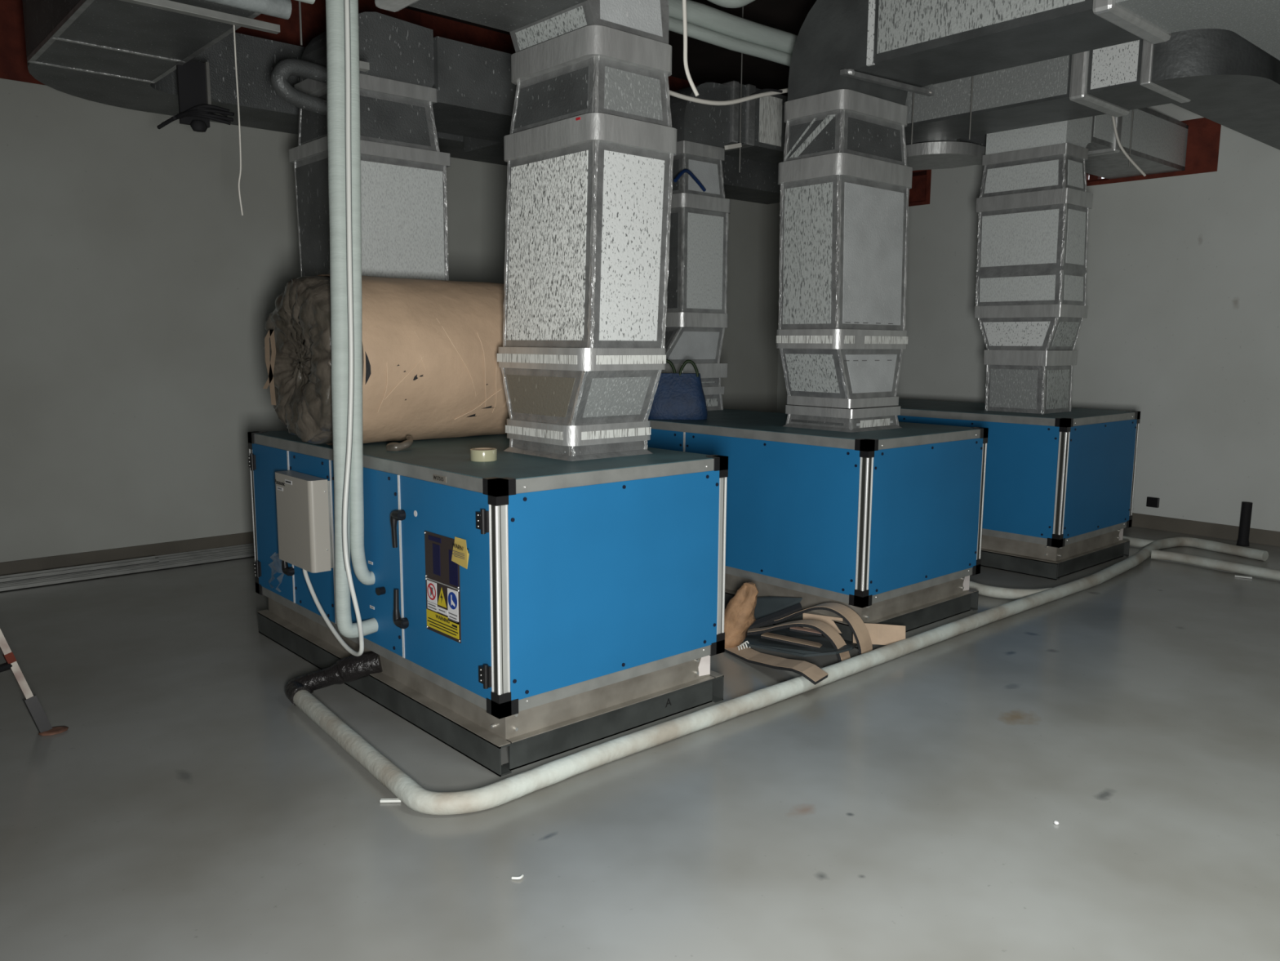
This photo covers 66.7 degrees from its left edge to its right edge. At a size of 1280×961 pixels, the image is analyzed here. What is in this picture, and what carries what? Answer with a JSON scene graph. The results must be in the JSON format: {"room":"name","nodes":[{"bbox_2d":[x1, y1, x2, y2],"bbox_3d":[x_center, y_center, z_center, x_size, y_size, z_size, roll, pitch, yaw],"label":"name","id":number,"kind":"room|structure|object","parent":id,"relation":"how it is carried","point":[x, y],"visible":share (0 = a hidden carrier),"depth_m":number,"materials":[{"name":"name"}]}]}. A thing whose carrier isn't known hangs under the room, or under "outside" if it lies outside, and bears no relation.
{"room":"mechanical room","nodes":[
{"label":"mechanical room","id":0,"kind":"room"},
{"bbox_2d":[0,78,780,562],"bbox_3d":[-2.535,-1.138,7.708,11.300,3.160,0.200,-7,11,-41],"label":"wall","id":1,"kind":"structure","parent":0,"point":[138,295],"depth_m":6.79,"materials":[{"name":"paint"}]},
{"bbox_2d":[0,531,253,575],"bbox_3d":[-2.548,0.395,7.778,11.100,0.105,0.015,-7,11,-41],"label":"baseboard","id":2,"kind":"structure","parent":1,"relation":"attached to","point":[37,564],"depth_m":6.81,"materials":[{"name":"grey paint"}]},
{"bbox_2d":[0,0,701,91],"bbox_3d":[-2.532,-3.219,7.424,11.300,1.040,0.170,-7,11,-41],"label":"trim","id":3,"kind":"structure","parent":1,"relation":"attached to","point":[13,55],"depth_m":7.29,"materials":[{"name":"red metal"}]},
{"bbox_2d":[404,0,816,96],"bbox_3d":[0.715,-3.272,3.889,11.500,0.100,9.900,-7,11,-41],"label":"ceiling","id":4,"kind":"structure","parent":0,"point":[707,62],"depth_m":9.00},
{"bbox_2d":[298,0,302,44],"bbox_3d":[-1.440,-2.551,4.046,0.010,1.400,0.009,-7,11,-41],"label":"rod","id":5,"kind":"object","parent":4,"relation":"hanging from","point":[300,2],"visible":1,"depth_m":4.13,"materials":[{"name":"grey metal"}]},
{"bbox_2d":[302,0,364,656],"bbox_3d":[-1.325,-1.245,3.970,0.136,3.963,0.647,-7,11,-41],"label":"pipe","id":6,"kind":"object","parent":4,"relation":"hanging from","point":[346,2],"visible":0.95,"depth_m":3.88,"materials":[{"name":"white plastic"}]},
{"bbox_2d":[325,0,377,638],"bbox_3d":[-1.184,-1.263,3.830,0.171,3.887,0.083,-7,11,-41],"label":"insulated pipe","id":7,"kind":"object","parent":4,"relation":"hanging from","point":[335,83],"visible":0.85,"depth_m":3.86,"materials":[{"name":"white plastic"}]},
{"bbox_2d":[350,0,375,585],"bbox_3d":[-1.147,-1.375,3.866,0.083,3.675,0.156,4,9,22],"label":"insulated pipe","id":8,"kind":"object","parent":4,"relation":"hanging from","point":[363,575],"visible":0.79,"depth_m":3.96,"materials":[{"name":"white plastic"}]},
{"bbox_2d":[22,0,780,204],"bbox_3d":[-0.332,-2.933,6.445,6.357,1.303,2.395,-7,11,-41],"label":"duct","id":9,"kind":"object","parent":4,"relation":"hanging from","point":[118,53],"visible":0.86,"depth_m":5.02,"materials":[{"name":"metal"}]},
{"bbox_2d":[156,59,234,132],"bbox_3d":[-2.203,-1.895,4.788,0.370,0.377,0.192,-7,11,-41],"label":"cable bundle","id":10,"kind":"object","parent":9,"relation":"hanging from","point":[196,109],"visible":0.99,"depth_m":4.85,"materials":[{"name":"black plastic"}]},
{"bbox_2d":[120,0,279,34],"bbox_3d":[-1.798,-1.902,3.941,0.670,0.030,0.040,-7,11,-41],"label":"support bar","id":11,"kind":"object","parent":9,"relation":"attached to","point":[167,5],"visible":1,"depth_m":3.96,"materials":[{"name":"grey metal"}]},
{"bbox_2d":[233,24,243,215],"bbox_3d":[-1.730,-1.555,4.175,0.022,0.809,0.007,-7,11,-41],"label":"string","id":12,"kind":"object","parent":9,"relation":"hanging from","point":[234,40],"visible":0.96,"depth_m":4.18,"materials":[{"name":"white fabric"}]},
{"bbox_2d":[682,0,699,96],"bbox_3d":[0.205,-2.389,3.864,0.087,1.649,0.021,1,8,3],"label":"cable","id":13,"kind":"object","parent":4,"relation":"hanging from","point":[684,2],"visible":1,"depth_m":3.95,"materials":[{"name":"white plastic"}]},
{"bbox_2d":[668,16,791,66],"bbox_3d":[0.352,-2.954,5.410,2.504,0.963,0.066,-7,11,-41],"label":"pipe","id":14,"kind":"object","parent":4,"relation":"hanging from","point":[675,24],"visible":0.44,"depth_m":5.59,"materials":[{"name":"white plastic"}]},
{"bbox_2d":[707,0,755,8],"bbox_3d":[0.398,-2.913,4.942,1.160,0.922,0.107,-7,11,-41],"label":"pipe","id":15,"kind":"object","parent":4,"relation":"hanging from","point":[726,3],"visible":1,"depth_m":5.05,"materials":[{"name":"white plastic"}]},
{"bbox_2d":[668,0,797,53],"bbox_3d":[0.479,-3.009,5.543,2.883,0.893,0.124,-7,11,-41],"label":"pipe","id":16,"kind":"object","parent":4,"relation":"hanging from","point":[699,14],"visible":0.42,"depth_m":5.59,"materials":[{"name":"white plastic"}]},
{"bbox_2d":[724,6,743,172],"bbox_3d":[0.642,-2.855,6.565,0.146,1.480,0.030,-7,11,-41],"label":"rod","id":17,"kind":"object","parent":4,"relation":"hanging from","point":[742,6],"depth_m":6.64,"materials":[{"name":"grey metal"}]},
{"bbox_2d":[911,92,914,145],"bbox_3d":[1.805,-2.887,6.348,0.010,1.340,0.009,-7,11,-41],"label":"rod","id":18,"kind":"object","parent":4,"relation":"hanging from","point":[913,92],"visible":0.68,"depth_m":6.42,"materials":[{"name":"grey metal"}]},
{"bbox_2d":[968,75,973,139],"bbox_3d":[2.110,-2.847,6.114,0.010,1.350,0.009,-7,11,-41],"label":"rod","id":19,"kind":"object","parent":4,"relation":"hanging from","point":[971,94],"visible":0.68,"depth_m":6.18,"materials":[{"name":"grey metal"}]},
{"bbox_2d":[1128,109,1133,167],"bbox_3d":[3.595,-2.969,7.040,0.010,1.350,0.009,-7,11,-41],"label":"rod","id":20,"kind":"object","parent":4,"relation":"hanging from","point":[1132,109],"visible":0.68,"depth_m":7.10,"materials":[{"name":"grey metal"}]},
{"bbox_2d":[0,525,1279,960],"bbox_3d":[0.642,1.009,4.321,11.200,0.100,9.700,-7,11,-41],"label":"floor","id":21,"kind":"structure","parent":0,"point":[906,807],"depth_m":3.30,"materials":[{"name":"grey concrete"}]},
{"bbox_2d":[0,628,52,732],"bbox_3d":[-2.662,0.456,3.495,0.389,1.195,0.837,4,9,21],"label":"step ladder","id":22,"kind":"object","parent":21,"relation":"on","point":[31,701],"visible":1,"depth_m":3.82,"materials":[{"name":"metal"}]},
{"bbox_2d":[38,725,68,735],"bbox_3d":[-2.336,0.998,3.872,0.105,0.011,0.080,-7,11,-41],"label":"ladder foot","id":23,"kind":"object","parent":21,"relation":"on","point":[55,730],"visible":1,"depth_m":3.86,"materials":[{"name":"brown rubber"}]},
{"bbox_2d":[0,547,253,586],"bbox_3d":[-3.636,0.613,6.461,3.700,0.026,0.070,-7,11,-41],"label":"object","id":24,"kind":"object","parent":21,"relation":"on","point":[162,562],"visible":0.22,"depth_m":6.64,"materials":[{"name":"grey metal"}]},
{"bbox_2d":[0,555,159,582],"bbox_3d":[-4.184,0.642,5.986,2.250,0.026,0.090,-7,11,-41],"label":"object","id":25,"kind":"object","parent":24,"relation":"on","point":[8,578],"visible":1,"depth_m":6.39,"materials":[{"name":"grey metal"}]},
{"bbox_2d":[0,551,254,591],"bbox_3d":[-3.265,0.589,6.644,2.900,0.026,0.060,-7,11,-41],"label":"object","id":26,"kind":"object","parent":21,"relation":"on","point":[224,557],"visible":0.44,"depth_m":6.47,"materials":[{"name":"grey metal"}]},
{"bbox_2d":[155,542,253,558],"bbox_3d":[-3.756,0.593,6.594,3.700,0.026,0.070,-7,11,-41],"label":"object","id":27,"kind":"object","parent":21,"relation":"on","point":[252,544],"visible":0.02,"depth_m":7.11,"materials":[{"name":"grey metal"}]},
{"bbox_2d":[159,545,253,560],"bbox_3d":[-3.696,0.603,6.528,3.700,0.026,0.070,-7,11,-41],"label":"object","id":28,"kind":"object","parent":21,"relation":"on","point":[252,546],"visible":0.15,"depth_m":7.04,"materials":[{"name":"grey metal"}]},
{"bbox_2d":[379,798,401,802],"bbox_3d":[-0.847,1.088,3.304,0.070,0.008,0.014,0,8,-3],"label":"paper scrap","id":29,"kind":"object","parent":21,"relation":"on","point":[382,800],"visible":0.79,"depth_m":3.30,"materials":[{"name":"white paper"}]},
{"bbox_2d":[247,430,728,776],"bbox_3d":[-0.851,0.358,4.651,1.206,1.078,2.333,-7,11,-41],"label":"air handling unit","id":30,"kind":"object","parent":21,"relation":"on","point":[588,606],"visible":0.9,"depth_m":3.81,"materials":[{"name":"metal"}]},
{"bbox_2d":[275,470,333,573],"bbox_3d":[-1.557,0.183,4.493,0.102,0.416,0.411,-7,11,-41],"label":"control box","id":31,"kind":"object","parent":30,"relation":"attached to","point":[304,515],"visible":1,"depth_m":4.38,"materials":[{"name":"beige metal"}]},
{"bbox_2d":[284,651,382,705],"bbox_3d":[-1.329,0.849,4.232,0.416,0.208,0.144,-2,8,-17],"label":"trap","id":32,"kind":"object","parent":30,"relation":"attached to","point":[349,668],"visible":0.79,"depth_m":4.21,"materials":[{"name":"black"}]},
{"bbox_2d":[262,273,509,445],"bbox_3d":[-1.075,-0.585,4.702,1.291,0.773,0.781,-7,11,-41],"label":"roll","id":33,"kind":"object","parent":30,"relation":"on","point":[431,370],"visible":0.79,"depth_m":4.36,"materials":[{"name":"paper"}]},
{"bbox_2d":[386,435,413,450],"bbox_3d":[-1.048,-0.159,4.298,0.080,0.064,0.149,5,9,30],"label":"scrap","id":34,"kind":"object","parent":30,"relation":"on","point":[408,442],"visible":0.95,"depth_m":4.25,"materials":[{"name":"grey plastic"}]},
{"bbox_2d":[288,11,516,280],"bbox_3d":[-1.161,-1.424,5.849,1.947,2.113,1.112,-7,11,-41],"label":"duct","id":35,"kind":"object","parent":30,"relation":"on","point":[417,85],"visible":0.33,"depth_m":5.06,"materials":[{"name":"metal"}]},
{"bbox_2d":[270,57,327,116],"bbox_3d":[-1.610,-1.893,4.668,0.091,0.234,0.346,6,10,37],"label":"pipe elbow","id":36,"kind":"object","parent":35,"relation":"attached to","point":[284,68],"visible":0.87,"depth_m":4.61,"materials":[{"name":"metal"}]},
{"bbox_2d":[426,579,436,604],"bbox_3d":[-0.801,0.429,3.741,0.002,0.083,0.072,-7,11,-41],"label":"print","id":37,"kind":"object","parent":30,"relation":"on","point":[431,584],"depth_m":3.74,"materials":[{"name":"white"}]},
{"bbox_2d":[427,600,437,612],"bbox_3d":[-0.802,0.486,3.750,0.002,0.028,0.072,-7,11,-41],"label":"print","id":38,"kind":"object","parent":30,"relation":"on","point":[432,605],"depth_m":3.75,"materials":[{"name":"white"}]},
{"bbox_2d":[427,534,440,542],"bbox_3d":[-0.780,0.222,3.690,0.002,0.018,0.094,-7,11,-41],"label":"print","id":39,"kind":"object","parent":30,"relation":"on","point":[431,538],"depth_m":3.69,"materials":[{"name":"blue"}]},
{"bbox_2d":[432,542,440,575],"bbox_3d":[-0.773,0.301,3.692,0.002,0.118,0.052,-7,11,-41],"label":"print","id":40,"kind":"object","parent":30,"relation":"on","point":[436,546],"depth_m":3.69,"materials":[{"name":"blue"}]},
{"bbox_2d":[426,608,458,639],"bbox_3d":[-0.753,0.546,3.703,0.002,0.067,0.236,-7,11,-41],"label":"print","id":41,"kind":"object","parent":30,"relation":"on","point":[442,623],"depth_m":3.70,"materials":[{"name":"yellow"}]},
{"bbox_2d":[436,605,448,615],"bbox_3d":[-0.751,0.496,3.694,0.002,0.021,0.079,-7,11,-41],"label":"print","id":42,"kind":"object","parent":30,"relation":"on","point":[441,610],"depth_m":3.69,"materials":[{"name":"white"}]},
{"bbox_2d":[447,587,458,613],"bbox_3d":[-0.699,0.450,3.628,0.002,0.086,0.074,-7,11,-41],"label":"print","id":43,"kind":"object","parent":30,"relation":"on","point":[452,593],"depth_m":3.62,"materials":[{"name":"white"}]},
{"bbox_2d":[448,610,458,624],"bbox_3d":[-0.699,0.512,3.637,0.002,0.040,0.074,-7,11,-41],"label":"print","id":44,"kind":"object","parent":30,"relation":"on","point":[453,615],"depth_m":3.63,"materials":[{"name":"white"}]},
{"bbox_2d":[448,549,457,586],"bbox_3d":[-0.692,0.325,3.604,0.002,0.130,0.059,-7,11,-41],"label":"print","id":45,"kind":"object","parent":30,"relation":"on","point":[453,566],"depth_m":3.61,"materials":[{"name":"blue"}]},
{"bbox_2d":[451,536,469,568],"bbox_3d":[-0.658,0.263,3.546,0.009,0.105,0.130,-7,11,-40],"label":"tag","id":46,"kind":"object","parent":30,"relation":"attached to","point":[460,554],"visible":1,"depth_m":3.54,"materials":[{"name":"yellow paper"}]},
{"bbox_2d":[470,447,497,462],"bbox_3d":[-0.633,-0.105,3.936,0.108,0.046,0.108,-7,11,-41],"label":"tape roll","id":47,"kind":"object","parent":30,"relation":"on","point":[479,454],"visible":1,"depth_m":3.89,"materials":[{"name":"beige"}]},
{"bbox_2d":[374,0,676,461],"bbox_3d":[-1.412,-1.111,3.060,3.646,2.274,0.674,-7,11,-41],"label":"duct","id":48,"kind":"object","parent":30,"relation":"on","point":[590,147],"visible":1,"depth_m":3.93,"materials":[{"name":"metal"}]},
{"bbox_2d":[511,874,524,879],"bbox_3d":[-0.356,1.158,2.834,0.037,0.010,0.018,-3,9,-22],"label":"paper scrap","id":49,"kind":"object","parent":21,"relation":"on","point":[522,875],"visible":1,"depth_m":2.83,"materials":[{"name":"white paper"}]},
{"bbox_2d":[724,582,758,648],"bbox_3d":[0.489,0.693,4.979,0.224,0.340,0.177,-2,8,-15],"label":"sack","id":50,"kind":"object","parent":21,"relation":"on","point":[739,612],"visible":0.75,"depth_m":4.92,"materials":[{"name":"brown fabric"}]},
{"bbox_2d":[754,596,802,619],"bbox_3d":[0.685,0.702,5.346,0.443,0.181,0.102,6,10,34],"label":"sheet","id":51,"kind":"object","parent":21,"relation":"on","point":[765,606],"visible":0.41,"depth_m":5.31,"materials":[{"name":"black plastic"}]},
{"bbox_2d":[293,537,1268,815],"bbox_3d":[1.740,0.743,5.365,6.789,0.150,1.326,-5,9,-31],"label":"drain pipe","id":52,"kind":"object","parent":21,"relation":"on","point":[414,796],"depth_m":4.00,"materials":[{"name":"white plastic"}]},
{"bbox_2d":[740,603,857,657],"bbox_3d":[0.802,0.759,4.999,0.536,0.183,0.745,-7,11,-41],"label":"bag","id":53,"kind":"object","parent":21,"relation":"on","point":[756,641],"depth_m":4.96,"materials":[{"name":"fabric"}]},
{"bbox_2d":[746,619,850,662],"bbox_3d":[0.781,0.783,4.911,0.597,0.177,0.085,7,10,39],"label":"strip","id":54,"kind":"object","parent":21,"relation":"on","point":[829,633],"visible":0.93,"depth_m":4.80,"materials":[{"name":"beige cardboard"}]},
{"bbox_2d":[647,408,988,648],"bbox_3d":[0.782,0.153,6.165,1.171,1.078,2.373,-7,11,-41],"label":"air handling unit","id":55,"kind":"object","parent":21,"relation":"on","point":[885,526],"visible":0.66,"depth_m":5.27,"materials":[{"name":"metal"}]},
{"bbox_2d":[648,359,707,419],"bbox_3d":[0.229,-0.576,6.125,0.400,0.372,0.211,0,8,0],"label":"shopping bag","id":56,"kind":"object","parent":55,"relation":"on","point":[677,396],"visible":0.77,"depth_m":6.05,"materials":[{"name":"blue fabric"}]},
{"bbox_2d":[661,80,986,410],"bbox_3d":[1.438,-1.664,7.123,2.924,2.264,1.435,-7,11,-41],"label":"duct","id":57,"kind":"object","parent":55,"relation":"on","point":[697,317],"visible":0.55,"depth_m":6.69,"materials":[{"name":"metal"}]},
{"bbox_2d":[673,168,706,191],"bbox_3d":[0.327,-1.978,6.375,0.034,0.114,0.396,5,10,32],"label":"cable","id":58,"kind":"object","parent":57,"relation":"attached to","point":[681,173],"visible":1,"depth_m":6.37,"materials":[{"name":"blue plastic"}]},
{"bbox_2d":[669,88,787,105],"bbox_3d":[0.354,-2.098,5.131,0.132,0.202,1.415,8,11,42],"label":"cable","id":59,"kind":"object","parent":57,"relation":"attached to","point":[785,90],"visible":0.63,"depth_m":5.25,"materials":[{"name":"white plastic"}]},
{"bbox_2d":[749,88,782,95],"bbox_3d":[0.698,-2.167,5.458,0.257,0.083,0.015,-5,10,-32],"label":"cable","id":60,"kind":"object","parent":59,"relation":"attached to","point":[764,89],"visible":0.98,"depth_m":5.46,"materials":[{"name":"black plastic"}]},
{"bbox_2d":[776,0,1279,432],"bbox_3d":[3.267,-1.569,5.927,4.498,2.434,2.565,-7,11,-41],"label":"duct","id":61,"kind":"object","parent":55,"relation":"on","point":[845,177],"depth_m":5.18,"materials":[{"name":"metal"}]},
{"bbox_2d":[764,602,872,654],"bbox_3d":[0.891,0.739,5.019,0.640,0.238,0.105,8,11,42],"label":"strip","id":62,"kind":"object","parent":21,"relation":"on","point":[855,623],"visible":0.86,"depth_m":4.85,"materials":[{"name":"beige cardboard"}]},
{"bbox_2d":[789,398,1140,579],"bbox_3d":[2.445,-0.047,7.649,1.171,1.078,2.333,-7,11,-41],"label":"air handling unit","id":63,"kind":"object","parent":21,"relation":"on","point":[1059,486],"visible":0.55,"depth_m":6.69,"materials":[{"name":"metal"}]},
{"bbox_2d":[973,106,1188,413],"bbox_3d":[3.469,-1.732,7.546,2.240,2.304,0.684,-7,11,-41],"label":"duct","id":64,"kind":"object","parent":63,"relation":"on","point":[1033,206],"visible":0.95,"depth_m":6.85,"materials":[{"name":"metal"}]},
{"bbox_2d":[1111,115,1146,176],"bbox_3d":[3.416,-2.390,6.783,0.299,0.509,0.058,0,8,-2],"label":"cable","id":65,"kind":"object","parent":64,"relation":"hanging from","point":[1122,149],"visible":0.83,"depth_m":6.77,"materials":[{"name":"white plastic"}]},
{"bbox_2d":[968,580,1051,599],"bbox_3d":[2.112,0.668,6.165,0.957,0.070,0.228,6,10,33],"label":"drain pipe","id":66,"kind":"object","parent":21,"relation":"on","point":[984,589],"visible":0.51,"depth_m":5.97,"materials":[{"name":"white plastic"}]},
{"bbox_2d":[1122,535,1155,547],"bbox_3d":[3.718,0.458,7.717,0.098,0.070,0.760,-7,11,-44],"label":"drain pipe","id":67,"kind":"object","parent":21,"relation":"on","point":[1136,542],"visible":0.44,"depth_m":7.52,"materials":[{"name":"white plastic"}]},
{"bbox_2d":[1151,549,1279,580],"bbox_3d":[4.308,0.635,6.495,0.112,0.069,1.724,-6,10,-38],"label":"drain pipe","id":68,"kind":"object","parent":21,"relation":"on","point":[1231,566],"visible":1,"depth_m":6.79,"materials":[{"name":"white plastic"}]},
{"bbox_2d":[1235,574,1252,578],"bbox_3d":[4.091,0.653,6.587,0.100,0.008,0.024,5,9,31],"label":"paper scrap","id":69,"kind":"object","parent":21,"relation":"on","point":[1236,575],"visible":1,"depth_m":6.58,"materials":[{"name":"white paper"}]},
{"bbox_2d":[1235,502,1253,546],"bbox_3d":[4.757,0.341,7.641,0.091,0.341,0.088,-7,11,-41],"label":"pipe stub","id":70,"kind":"object","parent":21,"relation":"on","point":[1246,507],"visible":1,"depth_m":7.62,"materials":[{"name":"black plastic"}]},
{"bbox_2d":[737,640,750,649],"bbox_3d":[0.520,0.836,4.923,0.088,0.037,0.037,-7,11,-41],"label":"bundle","id":71,"kind":"object","parent":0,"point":[747,642],"visible":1,"depth_m":4.92,"materials":[{"name":"white plastic"}]},
{"bbox_2d":[777,102,1279,531],"bbox_3d":[4.879,-1.612,7.679,0.220,4.200,9.600,-7,11,-41],"label":"wall","id":72,"kind":"structure","parent":0,"point":[1180,330],"depth_m":8.09,"materials":[{"name":"paint"}]},
{"bbox_2d":[908,173,1109,202],"bbox_3d":[3.628,-2.885,9.153,0.080,0.430,3.480,-7,11,-41],"label":"trim","id":73,"kind":"structure","parent":72,"relation":"attached to","point":[917,192],"depth_m":9.94,"materials":[{"name":"red metal"}]},
{"bbox_2d":[908,117,1221,206],"bbox_3d":[3.544,-2.875,9.079,0.304,0.430,3.480,-7,11,-41],"label":"trim","id":74,"kind":"structure","parent":72,"relation":"attached to","point":[1203,133],"depth_m":7.82,"materials":[{"name":"red metal"}]},
{"bbox_2d":[904,28,1279,150],"bbox_3d":[3.389,-2.688,6.923,2.804,0.531,2.500,-7,11,-41],"label":"duct","id":75,"kind":"object","parent":72,"relation":"attached to","point":[1219,76],"visible":0.61,"depth_m":5.88,"materials":[{"name":"metal"}]},
{"bbox_2d":[1146,496,1159,507],"bbox_3d":[4.380,0.186,8.297,0.030,0.084,0.095,-7,11,-41],"label":"box","id":76,"kind":"object","parent":72,"relation":"attached to","point":[1153,502],"visible":1,"depth_m":8.28,"materials":[{"name":"black plastic"}]},
{"bbox_2d":[1131,512,1279,546],"bbox_3d":[4.784,0.421,7.883,0.015,0.115,9.585,-7,11,-41],"label":"baseboard","id":77,"kind":"structure","parent":72,"relation":"attached to","point":[1262,536],"depth_m":8.02,"materials":[{"name":"grey paint"}]},
{"bbox_3d":[-3.634,-0.619,0.299,0.200,4.200,9.800,-7,11,-41],"label":"wall","id":78,"kind":"structure","parent":0,"visible":0},
{"bbox_2d":[205,0,291,19],"bbox_3d":[-2.912,-1.707,2.548,4.035,0.088,0.078,-7,11,-41],"label":"pipe","id":79,"kind":"object","parent":78,"relation":"attached to","point":[282,9],"visible":1,"depth_m":3.79,"materials":[{"name":"white plastic"}]},
{"bbox_2d":[296,0,315,4],"bbox_3d":[-2.788,-1.703,2.430,4.065,0.066,0.062,-7,11,-41],"label":"pipe","id":80,"kind":"object","parent":78,"relation":"attached to","point":[310,2],"visible":1,"depth_m":3.75,"materials":[{"name":"white plastic"}]},
{"bbox_3d":[-1.256,-2.510,4.056,0.010,1.480,0.009,-7,11,-41],"label":"rod","id":81,"kind":"object","parent":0,"visible":0},
{"bbox_2d":[359,60,369,71],"bbox_3d":[-1.245,-1.790,4.171,0.160,0.030,0.040,-7,11,-41],"label":"support bracket","id":82,"kind":"object","parent":81,"relation":"attached to","point":[364,66],"visible":0.36,"depth_m":4.20,"materials":[{"name":"grey metal"}]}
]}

